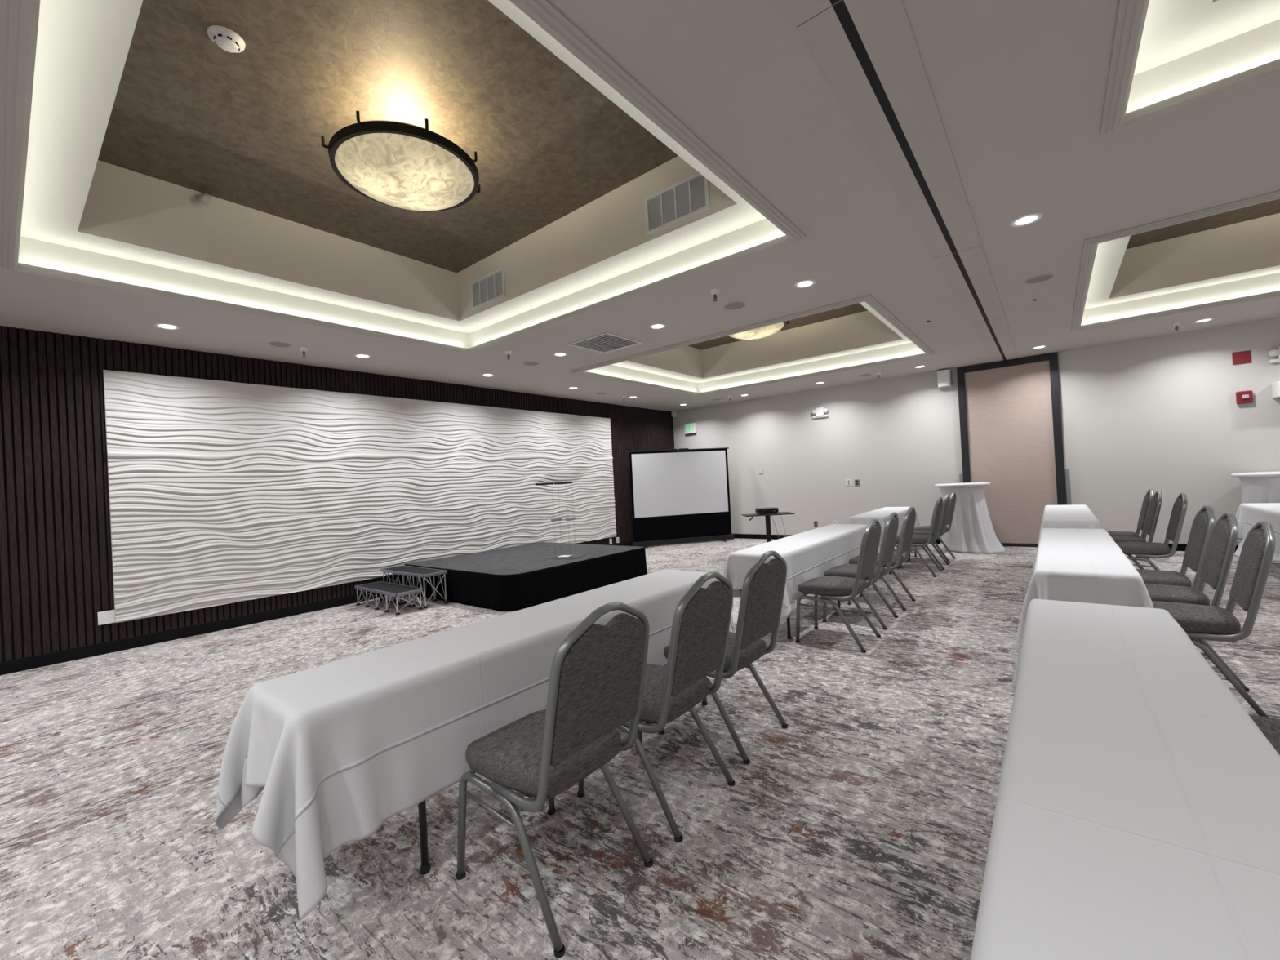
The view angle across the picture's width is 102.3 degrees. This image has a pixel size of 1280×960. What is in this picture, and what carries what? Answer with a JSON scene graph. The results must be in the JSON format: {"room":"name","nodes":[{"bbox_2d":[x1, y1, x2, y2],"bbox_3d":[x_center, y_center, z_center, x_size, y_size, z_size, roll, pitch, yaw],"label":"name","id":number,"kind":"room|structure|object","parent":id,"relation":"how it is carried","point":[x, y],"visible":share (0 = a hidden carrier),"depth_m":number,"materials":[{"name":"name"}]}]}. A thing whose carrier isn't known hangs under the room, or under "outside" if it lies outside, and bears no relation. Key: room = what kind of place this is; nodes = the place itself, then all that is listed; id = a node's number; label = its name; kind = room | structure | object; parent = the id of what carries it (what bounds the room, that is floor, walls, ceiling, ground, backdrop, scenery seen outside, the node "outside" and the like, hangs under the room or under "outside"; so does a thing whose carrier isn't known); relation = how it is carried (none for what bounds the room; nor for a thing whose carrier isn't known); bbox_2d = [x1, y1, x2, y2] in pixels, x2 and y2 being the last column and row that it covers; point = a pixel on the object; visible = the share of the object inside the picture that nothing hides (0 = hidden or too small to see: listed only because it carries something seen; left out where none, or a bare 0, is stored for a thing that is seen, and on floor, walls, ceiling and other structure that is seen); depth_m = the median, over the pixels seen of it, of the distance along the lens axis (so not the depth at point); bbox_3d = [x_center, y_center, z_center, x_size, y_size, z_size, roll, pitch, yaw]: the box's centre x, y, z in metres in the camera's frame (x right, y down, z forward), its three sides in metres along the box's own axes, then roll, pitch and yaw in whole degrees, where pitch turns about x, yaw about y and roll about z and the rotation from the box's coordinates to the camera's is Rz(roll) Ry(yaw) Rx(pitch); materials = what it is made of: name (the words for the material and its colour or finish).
{"room":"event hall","nodes":[
{"label":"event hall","id":0,"kind":"room"},
{"bbox_2d":[0,325,674,662],"bbox_3d":[-3.046,0.032,8.225,0.150,3.185,12.540,-3,0,39],"label":"wall","id":1,"kind":"structure","parent":0,"point":[56,564],"depth_m":5.07,"materials":[{"name":"black wood"}]},
{"bbox_2d":[97,609,115,625],"bbox_3d":[-5.322,1.372,5.151,0.008,0.130,0.130,-3,0,39],"label":"wall outlet","id":2,"kind":"object","parent":1,"relation":"attached to","point":[105,617],"visible":1,"depth_m":5.14,"materials":[{"name":"white plastic"}]},
{"bbox_2d":[0,541,633,675],"bbox_3d":[-2.911,1.562,8.175,0.026,0.115,12.540,-3,0,39],"label":"baseboard","id":3,"kind":"structure","parent":1,"relation":"attached to","point":[69,655],"depth_m":5.49,"materials":[{"name":"black plastic"}]},
{"bbox_2d":[102,369,617,622],"bbox_3d":[-2.960,0.052,8.170,0.051,2.555,7.630,-3,0,39],"label":"wall panel","id":4,"kind":"object","parent":1,"relation":"attached to","point":[220,492],"visible":0.96,"depth_m":6.62,"materials":[{"name":"white"}]},
{"bbox_2d":[0,0,1279,411],"bbox_3d":[2.299,-2.299,3.865,14.440,0.895,13.140,-3,0,39],"label":"ceiling","id":5,"kind":"structure","parent":0,"point":[137,113],"depth_m":3.73,"materials":[{"name":"paint"}]},
{"bbox_2d":[153,323,180,329],"bbox_3d":[-4.548,-1.476,4.963,0.192,0.006,0.192,-3,0,39],"label":"recessed light","id":6,"kind":"object","parent":5,"relation":"in","point":[164,326],"visible":1,"depth_m":4.96,"materials":[{"name":"white plastic"}]},
{"bbox_2d":[197,192,211,205],"bbox_3d":[-3.496,-2.253,4.145,0.132,0.115,0.070,-3,0,39],"label":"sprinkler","id":7,"kind":"object","parent":5,"relation":"attached to","point":[205,199],"visible":1,"depth_m":4.11,"materials":[{"name":"grey paint"}]},
{"bbox_2d":[207,25,245,53],"bbox_3d":[-2.255,-2.386,2.815,0.164,0.045,0.164,-3,0,39],"label":"smoke detector","id":8,"kind":"object","parent":5,"relation":"attached to","point":[228,40],"visible":1,"depth_m":2.79,"materials":[{"name":"white plastic"}]},
{"bbox_2d":[267,341,292,347],"bbox_3d":[-3.992,-1.502,5.722,0.220,0.006,0.220,-3,0,39],"label":"ceiling speaker","id":9,"kind":"object","parent":5,"relation":"attached to","point":[276,344],"visible":1,"depth_m":5.72,"materials":[{"name":"paint"}]},
{"bbox_2d":[269,342,291,346],"bbox_3d":[-3.992,-1.502,5.722,0.204,0.001,0.204,-3,0,39],"label":"grille","id":10,"kind":"object","parent":9,"relation":"attached to","point":[273,344],"depth_m":5.72,"materials":[{"name":"grey metal"}]},
{"bbox_2d":[298,346,308,357],"bbox_3d":[-3.846,-1.461,5.902,0.088,0.103,0.088,-3,0,39],"label":"sprinkler","id":11,"kind":"object","parent":5,"relation":"attached to","point":[303,349],"visible":1,"depth_m":5.88,"materials":[{"name":"white metal"}]},
{"bbox_2d":[353,354,371,358],"bbox_3d":[-3.424,-1.529,6.369,0.192,0.006,0.192,-3,0,39],"label":"recessed light","id":12,"kind":"object","parent":5,"relation":"in","point":[362,356],"visible":1,"depth_m":6.37,"materials":[{"name":"white glass"}]},
{"bbox_2d":[320,110,479,211],"bbox_3d":[-1.640,-2.230,3.635,0.962,0.415,0.962,-3,0,31],"label":"ceiling light","id":13,"kind":"object","parent":5,"relation":"hanging from","point":[400,165],"visible":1,"depth_m":3.43,"materials":[{"name":"white glass"}]},
{"bbox_2d":[0,0,806,354],"bbox_3d":[-1.618,-1.632,3.685,4.310,0.055,3.720,-3,0,39],"label":"trim","id":14,"kind":"structure","parent":5,"relation":"attached to","point":[19,19],"depth_m":2.58,"materials":[{"name":"grey paint"}]},
{"bbox_2d":[470,266,505,310],"bbox_3d":[-1.661,-2.076,5.615,0.600,0.310,0.014,-3,0,39],"label":"ceiling vent","id":15,"kind":"object","parent":5,"relation":"in","point":[489,288],"visible":1,"depth_m":5.61,"materials":[{"name":"grey metal"}]},
{"bbox_2d":[481,373,494,376],"bbox_3d":[-2.295,-1.582,7.782,0.192,0.006,0.192,-3,0,39],"label":"recessed light","id":16,"kind":"object","parent":5,"relation":"in","point":[482,375],"visible":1,"depth_m":7.78,"materials":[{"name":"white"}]},
{"bbox_2d":[504,350,511,359],"bbox_3d":[-1.663,-1.574,6.521,0.088,0.103,0.088,-3,0,39],"label":"sprinkler","id":17,"kind":"object","parent":5,"relation":"attached to","point":[508,353],"visible":1,"depth_m":6.50,"materials":[{"name":"white metal"}]},
{"bbox_2d":[523,361,539,365],"bbox_3d":[-1.521,-1.627,7.213,0.220,0.006,0.220,-3,0,39],"label":"ceiling speaker","id":18,"kind":"object","parent":5,"relation":"attached to","point":[527,363],"visible":1,"depth_m":7.21,"materials":[{"name":"paint"}]},
{"bbox_2d":[553,352,567,356],"bbox_3d":[-1.049,-1.654,6.796,0.192,0.006,0.192,-3,0,39],"label":"recessed light","id":19,"kind":"object","parent":5,"relation":"in","point":[558,354],"visible":1,"depth_m":6.79,"materials":[{"name":"white glass"}]},
{"bbox_2d":[568,386,578,389],"bbox_3d":[-1.184,-1.635,9.172,0.192,0.006,0.192,-3,0,39],"label":"recessed light","id":20,"kind":"object","parent":5,"relation":"in","point":[570,388],"visible":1,"depth_m":9.17,"materials":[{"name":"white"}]},
{"bbox_2d":[567,332,642,353],"bbox_3d":[-0.427,-1.685,6.375,0.660,0.014,0.660,-3,0,39],"label":"ceiling vent","id":21,"kind":"object","parent":5,"relation":"in","point":[606,342],"visible":1,"depth_m":6.35,"materials":[{"name":"grey metal"}]},
{"bbox_2d":[648,323,666,328],"bbox_3d":[0.198,-1.726,5.797,0.192,0.006,0.192,-3,0,39],"label":"recessed light","id":22,"kind":"object","parent":5,"relation":"in","point":[659,326],"visible":1,"depth_m":5.79,"materials":[{"name":"white"}]},
{"bbox_2d":[644,172,710,235],"bbox_3d":[0.281,-2.177,4.059,0.600,0.310,0.014,-3,0,39],"label":"ceiling vent","id":23,"kind":"object","parent":5,"relation":"in","point":[687,197],"visible":0.86,"depth_m":4.05,"materials":[{"name":"grey metal"}]},
{"bbox_2d":[710,288,719,302],"bbox_3d":[0.696,-1.709,4.784,0.088,0.103,0.088,-3,0,39],"label":"sprinkler","id":24,"kind":"object","parent":5,"relation":"attached to","point":[715,291],"visible":1,"depth_m":4.77,"materials":[{"name":"white metal"}]},
{"bbox_2d":[723,302,745,310],"bbox_3d":[0.962,-1.769,5.248,0.220,0.006,0.220,-3,0,39],"label":"ceiling speaker","id":25,"kind":"object","parent":5,"relation":"attached to","point":[735,305],"visible":1,"depth_m":5.25,"materials":[{"name":"paint"}]},
{"bbox_2d":[568,294,934,395],"bbox_3d":[1.737,-1.789,7.881,4.310,0.055,3.630,-3,0,39],"label":"trim","id":26,"kind":"structure","parent":5,"relation":"attached to","point":[869,300],"depth_m":6.95,"materials":[{"name":"grey paint"}]},
{"bbox_2d":[727,320,788,339],"bbox_3d":[1.730,-2.388,7.851,0.962,0.415,0.962,-3,0,31],"label":"ceiling light","id":27,"kind":"object","parent":5,"relation":"hanging from","point":[764,331],"visible":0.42,"depth_m":7.74,"materials":[{"name":"white glass"}]},
{"bbox_2d":[794,279,815,288],"bbox_3d":[1.516,-1.801,4.741,0.192,0.006,0.192,-3,0,39],"label":"recessed light","id":28,"kind":"object","parent":5,"relation":"in","point":[804,283],"visible":1,"depth_m":4.74,"materials":[{"name":"white glass"}]},
{"bbox_2d":[858,373,871,376],"bbox_3d":[4.122,-1.916,9.441,0.220,0.006,0.220,-3,0,39],"label":"ceiling speaker","id":29,"kind":"object","parent":5,"relation":"attached to","point":[864,375],"visible":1,"depth_m":9.42,"materials":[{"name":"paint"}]},
{"bbox_2d":[781,0,1018,362],"bbox_3d":[2.315,-1.853,3.869,0.340,0.017,12.540,-3,0,39],"label":"trim","id":30,"kind":"structure","parent":5,"relation":"attached to","point":[883,27],"depth_m":2.62,"materials":[{"name":"grey paint"}]},
{"bbox_2d":[829,0,1006,360],"bbox_3d":[2.296,-1.863,3.871,0.040,0.034,12.520,-3,0,39],"label":"trim","id":31,"kind":"structure","parent":5,"relation":"attached to","point":[841,10],"depth_m":2.63,"materials":[{"name":"black metal"}]},
{"bbox_2d":[913,364,925,368],"bbox_3d":[4.834,-1.957,8.908,0.192,0.006,0.192,-3,0,39],"label":"recessed light","id":32,"kind":"object","parent":5,"relation":"in","point":[922,366],"visible":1,"depth_m":8.91,"materials":[{"name":"white glass"}]},
{"bbox_2d":[1009,213,1043,226],"bbox_3d":[2.786,-1.874,3.722,0.192,0.006,0.192,-3,0,39],"label":"recessed light","id":33,"kind":"object","parent":5,"relation":"in","point":[1028,219],"visible":1,"depth_m":3.72,"materials":[{"name":"white glass"}]},
{"bbox_2d":[1031,345,1047,349],"bbox_3d":[6.105,-2.030,7.890,0.192,0.006,0.192,-3,0,39],"label":"recessed light","id":34,"kind":"object","parent":5,"relation":"in","point":[1041,346],"visible":1,"depth_m":7.89,"materials":[{"name":"white glass"}]},
{"bbox_2d":[1025,274,1053,284],"bbox_3d":[3.824,-1.923,4.940,0.220,0.006,0.220,-3,0,39],"label":"ceiling speaker","id":35,"kind":"object","parent":5,"relation":"attached to","point":[1040,278],"visible":1,"depth_m":4.94,"materials":[{"name":"paint"}]},
{"bbox_2d":[1071,190,1279,330],"bbox_3d":[6.362,-2.055,4.175,4.325,0.055,3.630,-3,0,39],"label":"trim","id":36,"kind":"structure","parent":5,"relation":"attached to","point":[1091,245],"depth_m":4.44,"materials":[{"name":"grey paint"}]},
{"bbox_2d":[1171,321,1181,330],"bbox_3d":[7.144,-2.042,6.867,0.088,0.103,0.088,-3,0,39],"label":"sprinkler","id":37,"kind":"object","parent":5,"relation":"attached to","point":[1178,323],"visible":1,"depth_m":6.85,"materials":[{"name":"white metal"}]},
{"bbox_2d":[1100,0,1279,135],"bbox_3d":[3.007,-1.897,-0.022,4.325,0.055,3.720,-3,0,39],"label":"trim","id":38,"kind":"structure","parent":5,"relation":"attached to","point":[1131,14],"depth_m":2.40,"materials":[{"name":"grey paint"}]},
{"bbox_2d":[1192,318,1213,323],"bbox_3d":[7.446,-2.107,6.815,0.192,0.006,0.192,-3,0,39],"label":"recessed light","id":39,"kind":"object","parent":5,"relation":"in","point":[1205,319],"visible":1,"depth_m":6.82,"materials":[{"name":"white glass"}]},
{"bbox_2d":[0,537,1279,959],"bbox_3d":[2.494,1.349,3.846,14.240,0.080,12.940,-3,0,39],"label":"floor","id":40,"kind":"structure","parent":0,"point":[860,828],"depth_m":2.27,"materials":[{"name":"carpet"}]},
{"bbox_2d":[354,581,423,615],"bbox_3d":[-3.227,1.500,6.606,1.140,0.256,0.341,-3,0,39],"label":"step","id":41,"kind":"structure","parent":40,"relation":"on","point":[391,589],"depth_m":6.49,"materials":[{"name":"grey metal"}]},
{"bbox_2d":[380,565,448,608],"bbox_3d":[-3.016,1.407,6.876,1.140,0.421,0.331,-3,0,39],"label":"step","id":42,"kind":"structure","parent":40,"relation":"on","point":[423,572],"depth_m":6.75,"materials":[{"name":"grey metal"}]},
{"bbox_2d":[417,800,430,875],"bbox_3d":[-0.424,1.087,2.794,0.462,0.742,2.594,-3,0,39],"label":"folding table","id":43,"kind":"object","parent":40,"relation":"on","point":[424,868],"visible":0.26,"depth_m":1.93,"materials":[{"name":"black metal"}]},
{"bbox_2d":[215,568,734,922],"bbox_3d":[-0.417,1.015,2.787,0.692,0.611,2.881,-3,0,39],"label":"tablecloth","id":44,"kind":"object","parent":43,"relation":"on","point":[337,750],"visible":0.78,"depth_m":1.89,"materials":[{"name":"white fabric"}]},
{"bbox_2d":[404,542,647,611],"bbox_3d":[-1.646,1.334,7.693,2.481,0.430,2.601,-3,0,39],"label":"stage platform","id":45,"kind":"object","parent":40,"relation":"on","point":[514,578],"visible":0.87,"depth_m":6.81,"materials":[{"name":"fabric"}]},
{"bbox_2d":[535,481,576,557],"bbox_3d":[-1.072,0.484,7.199,0.640,1.201,0.444,-3,0,19],"label":"lectern","id":46,"kind":"object","parent":45,"relation":"on","point":[563,482],"visible":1,"depth_m":7.08,"materials":[{"name":"clear plastic"}]},
{"bbox_2d":[455,601,653,958],"bbox_3d":[-0.313,0.934,1.893,0.646,1.027,0.478,-3,0,39],"label":"banquet chair","id":47,"kind":"object","parent":40,"relation":"on","point":[597,677],"visible":1,"depth_m":1.73,"materials":[{"name":"grey fabric"}]},
{"bbox_2d":[577,571,735,842],"bbox_3d":[0.079,0.915,2.360,0.646,1.027,0.478,-3,0,38],"label":"banquet chair","id":48,"kind":"object","parent":40,"relation":"on","point":[699,637],"visible":0.79,"depth_m":2.17,"materials":[{"name":"grey fabric"}]},
{"bbox_2d":[627,447,734,548],"bbox_3d":[0.931,0.355,11.539,2.376,2.150,0.400,-3,0,-13],"label":"projection screen","id":49,"kind":"object","parent":40,"relation":"on","point":[679,495],"visible":0.96,"depth_m":11.52,"materials":[{"name":"white fabric"}]},
{"bbox_2d":[658,550,787,764],"bbox_3d":[0.471,0.897,2.890,0.646,1.027,0.478,-3,0,40],"label":"banquet chair","id":50,"kind":"object","parent":40,"relation":"on","point":[763,587],"visible":0.71,"depth_m":2.69,"materials":[{"name":"grey fabric"}]},
{"bbox_2d":[741,589,791,639],"bbox_3d":[1.845,0.980,5.529,0.462,0.742,2.664,-3,0,39],"label":"folding table","id":51,"kind":"object","parent":40,"relation":"on","point":[788,637],"visible":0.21,"depth_m":4.46,"materials":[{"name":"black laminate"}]},
{"bbox_2d":[723,524,867,625],"bbox_3d":[1.862,0.894,5.535,0.683,0.584,2.933,-3,0,39],"label":"tablecloth","id":52,"kind":"object","parent":51,"relation":"on","point":[808,554],"visible":0.75,"depth_m":4.87,"materials":[{"name":"white fabric"}]},
{"bbox_2d":[741,511,795,542],"bbox_3d":[2.367,0.983,9.493,0.880,0.722,0.480,-3,0,1],"label":"table","id":53,"kind":"object","parent":40,"relation":"on","point":[768,532],"visible":0.63,"depth_m":9.46,"materials":[{"name":"black plastic"}]},
{"bbox_2d":[755,506,778,514],"bbox_3d":[2.342,0.568,9.515,0.380,0.109,0.295,-3,0,1],"label":"projector","id":54,"kind":"object","parent":53,"relation":"on","point":[758,510],"visible":1,"depth_m":9.39,"materials":[{"name":"black plastic"}]},
{"bbox_2d":[795,518,881,653],"bbox_3d":[1.687,0.840,4.363,0.646,1.027,0.478,-3,0,39],"label":"banquet chair","id":55,"kind":"object","parent":40,"relation":"on","point":[833,588],"visible":1,"depth_m":4.23,"materials":[{"name":"grey fabric"}]},
{"bbox_2d":[822,511,898,630],"bbox_3d":[2.110,0.820,4.909,0.646,1.027,0.478,-3,0,38],"label":"banquet chair","id":56,"kind":"object","parent":40,"relation":"on","point":[891,528],"visible":0.72,"depth_m":4.77,"materials":[{"name":"grey fabric"}]},
{"bbox_2d":[847,506,915,610],"bbox_3d":[2.585,0.798,5.495,0.646,1.027,0.478,-3,0,39],"label":"banquet chair","id":57,"kind":"object","parent":40,"relation":"on","point":[908,522],"visible":0.69,"depth_m":5.29,"materials":[{"name":"grey fabric"}]},
{"bbox_2d":[888,496,942,577],"bbox_3d":[3.751,0.743,6.994,0.646,1.027,0.478,-3,0,39],"label":"banquet chair","id":58,"kind":"object","parent":40,"relation":"on","point":[922,540],"visible":0.84,"depth_m":6.80,"materials":[{"name":"grey fabric"}]},
{"bbox_2d":[899,493,950,569],"bbox_3d":[4.111,0.726,7.436,0.646,1.027,0.478,-3,0,38],"label":"banquet chair","id":59,"kind":"object","parent":40,"relation":"on","point":[946,501],"visible":0.63,"depth_m":7.26,"materials":[{"name":"grey fabric"}]},
{"bbox_2d":[907,492,955,563],"bbox_3d":[4.485,0.709,7.904,0.646,1.027,0.478,-3,0,40],"label":"banquet chair","id":60,"kind":"object","parent":40,"relation":"on","point":[953,498],"visible":0.62,"depth_m":7.76,"materials":[{"name":"silver metal"}]},
{"bbox_2d":[1106,488,1154,537],"bbox_3d":[5.810,0.630,6.266,0.646,1.027,0.478,-3,0,39],"label":"banquet chair","id":61,"kind":"object","parent":40,"relation":"on","point":[1148,498],"visible":0.34,"depth_m":6.09,"materials":[{"name":"silver metal"}]},
{"bbox_2d":[1111,490,1162,568],"bbox_3d":[5.490,0.645,5.856,0.646,1.027,0.478,-3,0,39],"label":"banquet chair","id":62,"kind":"object","parent":40,"relation":"on","point":[1155,504],"visible":0.48,"depth_m":5.64,"materials":[{"name":"grey fabric"}]},
{"bbox_2d":[1115,493,1187,569],"bbox_3d":[5.255,0.655,5.379,0.646,1.027,0.478,-3,0,39],"label":"banquet chair","id":63,"kind":"object","parent":40,"relation":"on","point":[1148,550],"visible":0.74,"depth_m":5.20,"materials":[{"name":"grey fabric"}]},
{"bbox_2d":[1136,505,1215,588],"bbox_3d":[4.009,0.714,4.021,0.646,1.027,0.478,-3,0,38],"label":"banquet chair","id":64,"kind":"object","parent":40,"relation":"on","point":[1203,523],"visible":0.61,"depth_m":3.83,"materials":[{"name":"grey fabric"}]},
{"bbox_2d":[1144,511,1238,680],"bbox_3d":[3.595,0.734,3.519,0.646,1.027,0.478,-3,0,39],"label":"banquet chair","id":65,"kind":"object","parent":40,"relation":"on","point":[1218,559],"visible":0.55,"depth_m":3.33,"materials":[{"name":"grey fabric"}]},
{"bbox_2d":[1151,520,1275,717],"bbox_3d":[3.236,0.750,3.037,0.646,1.027,0.478,-3,0,41],"label":"banquet chair","id":66,"kind":"object","parent":40,"relation":"on","point":[1202,623],"visible":0.76,"depth_m":2.84,"materials":[{"name":"grey fabric"}]},
{"bbox_2d":[1248,713,1279,755],"bbox_3d":[2.062,0.806,1.609,0.646,1.027,0.478,-3,0,39],"label":"banquet chair","id":67,"kind":"object","parent":40,"relation":"on","point":[1269,727],"visible":0.05,"depth_m":1.70,"materials":[{"name":"silver metal"}]},
{"bbox_3d":[3.935,0.883,8.287,0.462,0.742,2.144,-3,0,39],"label":"folding table","id":68,"kind":"object","parent":40,"relation":"on","visible":0},
{"bbox_2d":[844,506,920,548],"bbox_3d":[3.943,0.797,8.268,0.769,0.585,2.425,-3,0,39],"label":"tablecloth","id":69,"kind":"object","parent":68,"relation":"on","point":[882,514],"visible":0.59,"depth_m":7.85,"materials":[{"name":"white fabric"}]},
{"bbox_3d":[1.342,0.986,1.404,0.439,0.742,2.514,-3,0,39],"label":"folding table","id":70,"kind":"object","parent":40,"relation":"on","visible":0},
{"bbox_2d":[970,599,1279,959],"bbox_3d":[1.350,0.900,1.400,0.706,0.584,2.803,-3,0,39],"label":"tablecloth","id":71,"kind":"object","parent":70,"relation":"on","point":[1136,816],"visible":1,"depth_m":0.99,"materials":[{"name":"white fabric"}]},
{"bbox_3d":[3.452,0.887,4.043,0.439,0.742,2.514,-3,0,39],"label":"folding table","id":72,"kind":"object","parent":40,"relation":"on","visible":0},
{"bbox_2d":[1014,528,1154,654],"bbox_3d":[3.434,0.802,4.046,0.738,0.583,2.800,-3,0,39],"label":"tablecloth","id":73,"kind":"object","parent":72,"relation":"on","point":[1087,566],"visible":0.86,"depth_m":3.18,"materials":[{"name":"white fabric"}]},
{"bbox_3d":[5.590,0.787,6.717,0.439,0.742,2.524,-3,0,39],"label":"folding table","id":74,"kind":"object","parent":40,"relation":"on","visible":0},
{"bbox_2d":[1035,504,1101,553],"bbox_3d":[5.558,0.701,6.743,0.676,0.580,2.780,-3,0,41],"label":"tablecloth","id":75,"kind":"object","parent":74,"relation":"on","point":[1073,516],"visible":0.58,"depth_m":5.96,"materials":[{"name":"white fabric"}]},
{"bbox_3d":[7.076,0.701,5.449,0.439,0.742,2.444,-3,0,39],"label":"folding table","id":76,"kind":"object","parent":40,"relation":"on","visible":0},
{"bbox_2d":[1235,502,1279,553],"bbox_3d":[7.078,0.613,5.446,0.688,0.579,2.673,-3,0,39],"label":"tablecloth","id":77,"kind":"object","parent":76,"relation":"on","point":[1247,515],"visible":0.7,"depth_m":6.11,"materials":[{"name":"white fabric"}]},
{"bbox_2d":[672,317,1279,545],"bbox_3d":[6.367,-0.467,8.809,14.140,3.185,0.150,-3,0,39],"label":"wall","id":78,"kind":"structure","parent":0,"point":[1162,414],"depth_m":8.22,"materials":[{"name":"white paint"}]},
{"bbox_2d":[671,411,676,417],"bbox_3d":[0.856,-1.653,13.010,0.095,0.138,0.100,-3,0,39],"label":"sensor","id":79,"kind":"object","parent":78,"relation":"attached to","point":[673,414],"visible":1,"depth_m":12.98,"materials":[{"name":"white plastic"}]},
{"bbox_2d":[684,422,696,435],"bbox_3d":[1.247,-1.266,12.738,0.310,0.265,0.058,-3,0,39],"label":"exit sign","id":80,"kind":"object","parent":78,"relation":"attached to","point":[690,428],"visible":1,"depth_m":12.70,"materials":[{"name":"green plastic"}]},
{"bbox_2d":[813,520,817,526],"bbox_3d":[3.709,0.929,10.882,0.080,0.120,0.010,-3,0,39],"label":"wall outlet","id":81,"kind":"object","parent":78,"relation":"attached to","point":[815,522],"visible":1,"depth_m":10.88,"materials":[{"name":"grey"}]},
{"bbox_2d":[811,407,828,417],"bbox_3d":[3.744,-1.402,10.726,0.344,0.200,0.095,-3,0,39],"label":"emergency light","id":82,"kind":"object","parent":78,"relation":"attached to","point":[820,412],"visible":1,"depth_m":10.69,"materials":[{"name":"white plastic"}]},
{"bbox_2d":[845,479,852,485],"bbox_3d":[4.225,0.048,10.437,0.120,0.120,0.010,-3,0,39],"label":"electrical outlet","id":83,"kind":"object","parent":78,"relation":"attached to","point":[848,482],"visible":1,"depth_m":10.44,"materials":[{"name":"white plastic"}]},
{"bbox_2d":[854,479,859,485],"bbox_3d":[4.350,0.051,10.337,0.090,0.120,0.010,-3,0,39],"label":"wall outlet","id":84,"kind":"object","parent":78,"relation":"attached to","point":[857,481],"visible":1,"depth_m":10.33,"materials":[{"name":"grey plastic"}]},
{"bbox_2d":[937,368,952,387],"bbox_3d":[5.473,-1.822,9.267,0.215,0.290,0.170,-3,0,39],"label":"wall speaker","id":85,"kind":"object","parent":78,"relation":"attached to","point":[944,379],"visible":1,"depth_m":9.21,"materials":[{"name":"white plastic"}]},
{"bbox_2d":[959,473,963,483],"bbox_3d":[5.767,0.470,9.213,0.055,1.160,0.022,-3,0,39],"label":"guard","id":86,"kind":"object","parent":78,"relation":"attached to","point":[961,477],"visible":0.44,"depth_m":9.21,"materials":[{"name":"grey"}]},
{"bbox_2d":[733,533,1238,552],"bbox_3d":[6.398,1.073,8.738,13.840,0.105,0.012,-3,0,39],"label":"baseboard","id":87,"kind":"structure","parent":78,"relation":"attached to","point":[1180,547],"depth_m":11.44,"materials":[{"name":"black plastic"}]},
{"bbox_2d":[956,352,1066,546],"bbox_3d":[6.274,-0.445,8.743,1.395,3.150,0.070,-3,0,39],"label":"door","id":88,"kind":"structure","parent":78,"relation":"in","point":[1010,411],"depth_m":8.70,"materials":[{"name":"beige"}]},
{"bbox_2d":[1064,469,1071,505],"bbox_3d":[6.905,0.405,8.301,0.055,1.160,0.022,-3,0,39],"label":"guard","id":89,"kind":"object","parent":78,"relation":"attached to","point":[1066,471],"visible":0.56,"depth_m":8.29,"materials":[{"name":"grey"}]},
{"bbox_2d":[1231,350,1251,364],"bbox_3d":[8.300,-1.688,7.114,0.170,0.170,0.012,-3,0,39],"label":"sign","id":90,"kind":"object","parent":78,"relation":"attached to","point":[1243,357],"visible":1,"depth_m":7.11,"materials":[{"name":"red plastic"}]},
{"bbox_2d":[1235,390,1253,404],"bbox_3d":[8.309,-1.138,7.087,0.150,0.170,0.075,-3,0,39],"label":"fire alarm","id":91,"kind":"object","parent":78,"relation":"attached to","point":[1242,397],"visible":1,"depth_m":7.08,"materials":[{"name":"red plastic"}]},
{"bbox_2d":[1267,346,1279,363],"bbox_3d":[8.593,-1.680,6.840,0.344,0.200,0.095,-3,0,39],"label":"emergency light","id":92,"kind":"object","parent":78,"relation":"attached to","point":[1273,353],"visible":1,"depth_m":6.89,"materials":[{"name":"white plastic"}]},
{"bbox_2d":[1268,358,1279,363],"bbox_3d":[8.605,-1.603,6.849,0.320,0.045,0.050,-3,0,39],"label":"tray","id":93,"kind":"object","parent":92,"relation":"on","point":[1277,360],"depth_m":6.90,"materials":[{"name":"white plastic"}]},
{"bbox_2d":[1271,381,1279,399],"bbox_3d":[8.620,-1.201,6.743,0.420,0.212,0.220,-3,0,39],"label":"wall box","id":94,"kind":"object","parent":78,"relation":"attached to","point":[1275,386],"visible":1,"depth_m":6.83,"materials":[{"name":"white plastic"}]},
{"bbox_3d":[5.469,0.619,8.715,0.770,1.109,0.770,-3,0,39],"label":"cocktail table","id":95,"kind":"object","parent":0,"visible":0},
{"bbox_2d":[934,482,1005,553],"bbox_3d":[5.532,0.612,8.665,0.965,1.113,0.859,-3,0,39],"label":"tablecloth","id":96,"kind":"object","parent":95,"relation":"on","point":[971,530],"visible":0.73,"depth_m":8.42,"materials":[{"name":"white fabric"}]},
{"bbox_3d":[8.282,0.459,6.666,0.770,1.109,0.770,-3,0,39],"label":"cocktail table","id":97,"kind":"object","parent":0,"visible":0},
{"bbox_2d":[1231,471,1279,561],"bbox_3d":[8.302,0.454,6.625,0.814,1.113,0.926,-3,0,-25],"label":"tablecloth","id":98,"kind":"object","parent":97,"relation":"on","point":[1258,487],"visible":0.44,"depth_m":6.62,"materials":[{"name":"white fabric"}]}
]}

